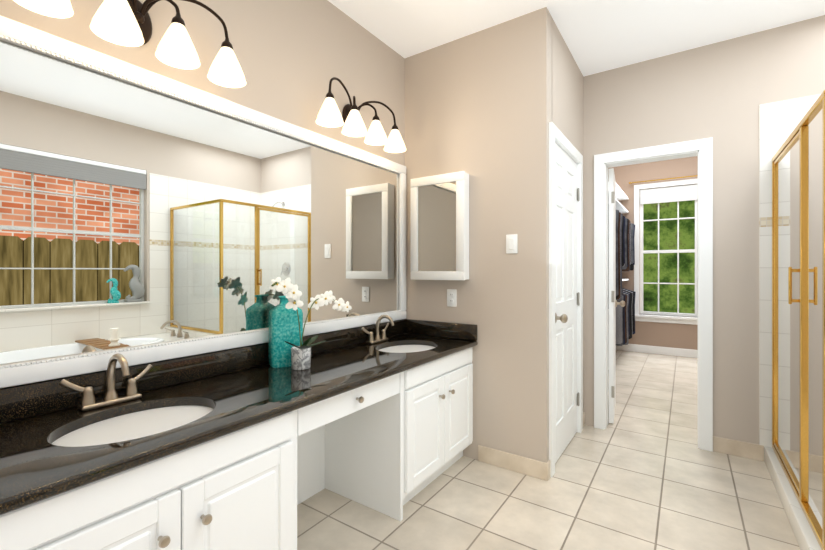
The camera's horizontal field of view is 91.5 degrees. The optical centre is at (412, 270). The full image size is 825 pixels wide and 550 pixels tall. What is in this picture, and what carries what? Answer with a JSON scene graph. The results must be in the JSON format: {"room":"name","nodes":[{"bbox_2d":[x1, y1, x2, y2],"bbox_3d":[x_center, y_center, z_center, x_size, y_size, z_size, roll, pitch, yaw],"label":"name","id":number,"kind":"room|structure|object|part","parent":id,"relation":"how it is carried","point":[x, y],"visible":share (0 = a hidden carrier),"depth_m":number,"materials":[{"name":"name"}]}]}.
{"room":"bathroom","nodes":[
{"label":"bathroom","id":0,"kind":"room"},
{"bbox_2d":[0,0,404,165],"bbox_3d":[-0.583,-0.158,2.226,0.120,2.740,3.962,0,0,34],"label":"wall","id":1,"kind":"structure","parent":0,"point":[294,57],"depth_m":2.01,"materials":[{"name":"beige paint"}]},
{"bbox_2d":[13,0,73,17],"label":"sconce","id":2,"kind":"object","parent":1,"relation":"attached to","point":[51,8],"depth_m":1.22,"materials":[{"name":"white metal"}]},
{"bbox_2d":[90,0,160,46],"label":"sconce","id":3,"kind":"object","parent":1,"relation":"attached to","point":[128,23],"depth_m":1.35,"materials":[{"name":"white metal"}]},
{"bbox_2d":[155,0,199,68],"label":"sconce","id":4,"kind":"object","parent":1,"relation":"attached to","point":[176,48],"depth_m":1.46,"materials":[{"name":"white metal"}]},
{"bbox_2d":[0,319,403,422],"bbox_3d":[-0.670,0.397,1.967,0.021,0.101,2.216,0,0,34],"label":"backsplash","id":5,"kind":"structure","parent":1,"relation":"attached to","point":[36,398],"depth_m":1.59,"materials":[{"name":"black stone"}]},
{"bbox_2d":[0,16,405,387],"bbox_3d":[-0.667,-0.200,1.966,0.029,1.086,2.178,0,0,34],"label":"vanity mirror","id":6,"kind":"object","parent":1,"relation":"attached to","point":[146,216],"visible":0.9,"depth_m":1.53,"materials":[{"name":"clear glass"}]},
{"bbox_2d":[182,0,245,87],"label":"sconce","id":7,"kind":"object","parent":1,"relation":"attached to","point":[225,70],"depth_m":1.61,"materials":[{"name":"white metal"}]},
{"bbox_2d":[316,77,405,152],"bbox_3d":[-0.297,-0.915,2.357,0.203,0.278,0.714,0,0,34],"label":"sconce","id":8,"kind":"object","parent":1,"relation":"attached to","point":[350,119],"visible":1,"depth_m":2.32,"materials":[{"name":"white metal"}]},
{"bbox_2d":[405,7,551,462],"bbox_3d":[0.394,-0.158,2.658,1.007,2.740,0.120,0,0,34],"label":"wall","id":9,"kind":"structure","parent":0,"point":[478,107],"depth_m":2.49,"materials":[{"name":"beige paint"}]},
{"bbox_2d":[410,171,468,279],"bbox_3d":[0.178,-0.284,2.680,0.412,0.692,0.083,0,0,34],"label":"mirrored medicine cabinet","id":10,"kind":"object","parent":9,"relation":"attached to","point":[439,227],"visible":1,"depth_m":2.64,"materials":[{"name":"white paint"}]},
{"bbox_3d":[0.160,-0.284,2.655,0.302,0.582,0.005,0,0,34],"label":"glass","id":11,"kind":"part","parent":10,"relation":"part of","materials":[{"name":"grey"}]},
{"bbox_2d":[404,319,476,338],"bbox_3d":[0.184,0.397,2.714,0.549,0.101,0.021,0,0,34],"label":"backsplash","id":12,"kind":"structure","parent":9,"relation":"attached to","point":[411,326],"depth_m":2.69,"materials":[{"name":"black stone"}]},
{"bbox_2d":[447,289,456,306],"bbox_3d":[0.260,0.182,2.669,0.072,0.116,0.010,0,0,34],"label":"outlet","id":13,"kind":"object","parent":9,"relation":"attached to","point":[452,297],"visible":1,"depth_m":2.67,"materials":[{"name":"white paint"}]},
{"bbox_2d":[506,234,516,253],"bbox_3d":[0.601,-0.162,2.437,0.072,0.116,0.010,0,0,34],"label":"switch plate","id":14,"kind":"object","parent":9,"relation":"attached to","point":[511,243],"visible":1,"depth_m":2.43,"materials":[{"name":"white paint"}]},
{"bbox_2d":[478,445,549,480],"bbox_3d":[0.607,1.162,2.448,0.438,0.100,0.034,0,0,34],"label":"baseboard","id":15,"kind":"structure","parent":9,"relation":"attached to","point":[520,464],"depth_m":2.42,"materials":[{"name":"beige tile"}]},
{"bbox_2d":[297,350,799,549],"bbox_3d":[1.764,1.242,2.761,3.756,0.060,7.850,0,0,34],"label":"floor","id":16,"kind":"structure","parent":0,"point":[643,471],"depth_m":2.12,"materials":[{"name":"tile"}]},
{"bbox_2d":[0,343,477,549],"bbox_3d":[-0.438,0.846,1.809,0.584,0.733,2.216,0,0,34],"label":"bathroom vanity","id":17,"kind":"object","parent":16,"relation":"on","point":[245,448],"depth_m":1.32,"materials":[{"name":"wood"}]},
{"bbox_2d":[0,335,477,510],"bbox_3d":[-0.442,0.463,1.812,0.574,0.030,2.216,0,0,34],"label":"countertop","id":18,"kind":"structure","parent":17,"relation":"on","point":[31,467],"depth_m":1.29,"materials":[{"name":"black stone"}]},
{"bbox_2d":[56,354,155,410],"bbox_3d":[-0.972,0.360,1.323,0.156,0.175,0.268,0,0,34],"label":"faucet","id":19,"kind":"object","parent":18,"relation":"on","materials":[{"name":"silver metal"}]},
{"bbox_2d":[40,395,227,454],"bbox_3d":[-0.826,0.542,1.223,0.381,0.152,0.482,0,0,34],"label":"sink","id":20,"kind":"object","parent":18,"relation":"in","point":[87,435],"depth_m":1.24,"materials":[{"name":"white ceramic"}]},
{"bbox_2d":[268,296,302,367],"bbox_3d":[-0.603,0.284,1.910,0.146,0.326,0.106,0,0,-29],"label":"vase","id":21,"kind":"object","parent":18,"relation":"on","point":[283,325],"visible":0.69,"depth_m":1.86,"materials":[{"name":"ceramic"}]},
{"bbox_2d":[269,277,335,369],"bbox_3d":[-0.506,0.237,1.804,0.137,0.421,0.270,0,0,34],"label":"orchid pot","id":22,"kind":"object","parent":18,"relation":"on","point":[301,357],"depth_m":1.81,"materials":[{"name":"stone"}]},
{"bbox_2d":[336,298,351,311],"bbox_3d":[-0.401,0.158,1.996,0.045,0.118,0.271,0,0,34],"label":"flower","id":23,"kind":"object","parent":22,"relation":"attached to","point":[340,305],"depth_m":2.04,"materials":[{"name":"plant"}]},
{"bbox_2d":[360,315,395,342],"bbox_3d":[-0.177,0.360,2.489,0.156,0.175,0.268,0,0,34],"label":"faucet","id":24,"kind":"object","parent":18,"relation":"on","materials":[{"name":"silver metal"}]},
{"bbox_2d":[372,339,439,354],"bbox_3d":[-0.030,0.542,2.389,0.381,0.152,0.482,0,0,34],"label":"sink","id":25,"kind":"object","parent":18,"relation":"in","point":[406,348],"depth_m":2.48,"materials":[{"name":"white ceramic"}]},
{"bbox_2d":[608,182,635,369],"bbox_3d":[2.405,0.062,5.059,0.501,2.300,2.570,0,0,34],"label":"closet shelf","id":26,"kind":"object","parent":16,"relation":"on","point":[625,261],"visible":0.27,"depth_m":5.07,"materials":[{"name":"white paint"}]},
{"bbox_2d":[764,90,824,549],"bbox_3d":[2.331,0.253,1.752,1.062,1.918,1.202,0,0,34],"label":"shower enclosure","id":27,"kind":"object","parent":16,"relation":"on","point":[794,458],"visible":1,"depth_m":1.89,"materials":[{"name":"glass"}]},
{"bbox_2d":[552,18,582,155],"bbox_3d":[1.044,-0.158,2.825,0.120,2.740,0.900,0,0,34],"label":"wall","id":28,"kind":"structure","parent":0,"point":[564,93],"depth_m":2.71,"materials":[{"name":"beige paint"}]},
{"bbox_2d":[549,122,582,476],"bbox_3d":[1.024,0.170,2.725,0.079,2.084,0.848,0,0,34],"label":"door frame","id":29,"kind":"structure","parent":28,"relation":"attached to","point":[560,139],"depth_m":2.40,"materials":[{"name":"white paint"}]},
{"bbox_2d":[555,143,578,462],"bbox_3d":[1.056,0.202,2.707,0.114,2.004,0.711,0,0,34],"label":"door","id":30,"kind":"structure","parent":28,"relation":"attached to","point":[566,297],"depth_m":2.71,"materials":[{"name":"white paint"}]},
{"bbox_3d":[0.908,0.292,2.457,0.078,0.066,0.066,0,0,34],"label":"knob","id":31,"kind":"part","parent":30,"relation":"part of","materials":[{"name":"silver metal"}]},
{"bbox_2d":[328,0,824,76],"bbox_3d":[0.686,-1.558,1.181,3.756,0.060,4.024,0,0,34],"label":"ceiling","id":32,"kind":"structure","parent":0,"point":[598,36],"depth_m":2.45,"materials":[{"name":"white paint"}]},
{"bbox_2d":[608,156,697,349],"bbox_3d":[3.486,-0.288,5.975,1.260,3.000,0.120,0,0,34],"label":"wall","id":33,"kind":"structure","parent":0,"point":[675,335],"depth_m":5.87,"materials":[{"name":"beige paint"}]},
{"bbox_2d":[616,344,697,357],"bbox_3d":[3.831,1.157,5.655,2.130,0.110,0.017,0,0,34],"label":"baseboard","id":34,"kind":"structure","parent":33,"relation":"attached to","point":[663,350],"depth_m":5.81,"materials":[{"name":"white paint"}]},
{"bbox_2d":[629,175,697,183],"bbox_3d":[3.653,-1.308,5.741,0.990,0.032,0.075,0,0,34],"label":"curtain rod","id":35,"kind":"object","parent":33,"relation":"attached to","point":[663,179],"visible":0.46,"depth_m":5.74,"materials":[{"name":"gold metal"}]},
{"bbox_2d":[634,178,697,324],"bbox_3d":[3.672,-0.263,5.769,0.900,2.030,0.090,0,0,34],"label":"trim","id":36,"kind":"structure","parent":33,"relation":"attached to","point":[668,319],"depth_m":5.93,"materials":[{"name":"white paint"}]},
{"bbox_2d":[640,184,697,316],"bbox_3d":[3.712,-0.278,5.827,0.720,1.860,0.050,0,0,34],"label":"window frame","id":37,"kind":"structure","parent":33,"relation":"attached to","point":[677,251],"depth_m":5.75,"materials":[{"name":"white paint"}]},
{"bbox_2d":[640,184,697,204],"bbox_3d":[3.686,-1.094,5.789,0.700,0.213,0.030,0,0,34],"label":"window shade","id":38,"kind":"object","parent":33,"relation":"in","point":[671,194],"depth_m":5.77,"materials":[{"name":"white fabric"}]},
{"bbox_2d":[583,15,824,443],"bbox_3d":[1.853,-0.288,2.891,3.396,3.000,0.120,0,0,34],"label":"wall","id":39,"kind":"structure","parent":0,"point":[742,78],"depth_m":2.67,"materials":[{"name":"beige paint"}]},
{"bbox_2d":[609,168,624,422],"bbox_3d":[1.710,0.199,3.405,0.120,2.010,0.567,0,0,34],"label":"door","id":40,"kind":"structure","parent":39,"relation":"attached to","point":[613,303],"depth_m":3.17,"materials":[{"name":"white paint"}]},
{"bbox_3d":[1.849,0.294,3.576,0.082,0.066,0.067,0,0,34],"label":"knob","id":41,"kind":"part","parent":40,"relation":"part of","materials":[{"name":"silver metal"}]},
{"bbox_2d":[594,137,712,451],"bbox_3d":[1.746,0.160,2.953,0.735,2.105,0.140,0,0,34],"label":"door frame","id":42,"kind":"structure","parent":39,"relation":"attached to","point":[702,149],"depth_m":2.81,"materials":[{"name":"white paint"}]},
{"bbox_2d":[713,436,763,460],"bbox_3d":[2.126,1.162,2.625,0.261,0.100,0.010,0,0,34],"label":"baseboard","id":43,"kind":"structure","parent":39,"relation":"attached to","point":[722,445],"depth_m":2.62,"materials":[{"name":"beige tile"}]},
{"bbox_2d":[759,94,820,447],"bbox_3d":[2.668,0.077,2.257,1.093,2.270,0.008,0,0,34],"label":"tiled wall","id":44,"kind":"structure","parent":39,"relation":"attached to","point":[779,121],"depth_m":2.54,"materials":[{"name":"white tile"}]},
{"label":"outside","id":45,"kind":"structure","parent":0,"visible":0},
{"bbox_2d":[643,200,694,313],"bbox_3d":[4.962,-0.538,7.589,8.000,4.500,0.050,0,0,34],"label":"window","id":46,"kind":"structure","parent":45,"point":[667,264],"depth_m":7.63,"materials":[{"name":"glass"}]}
]}

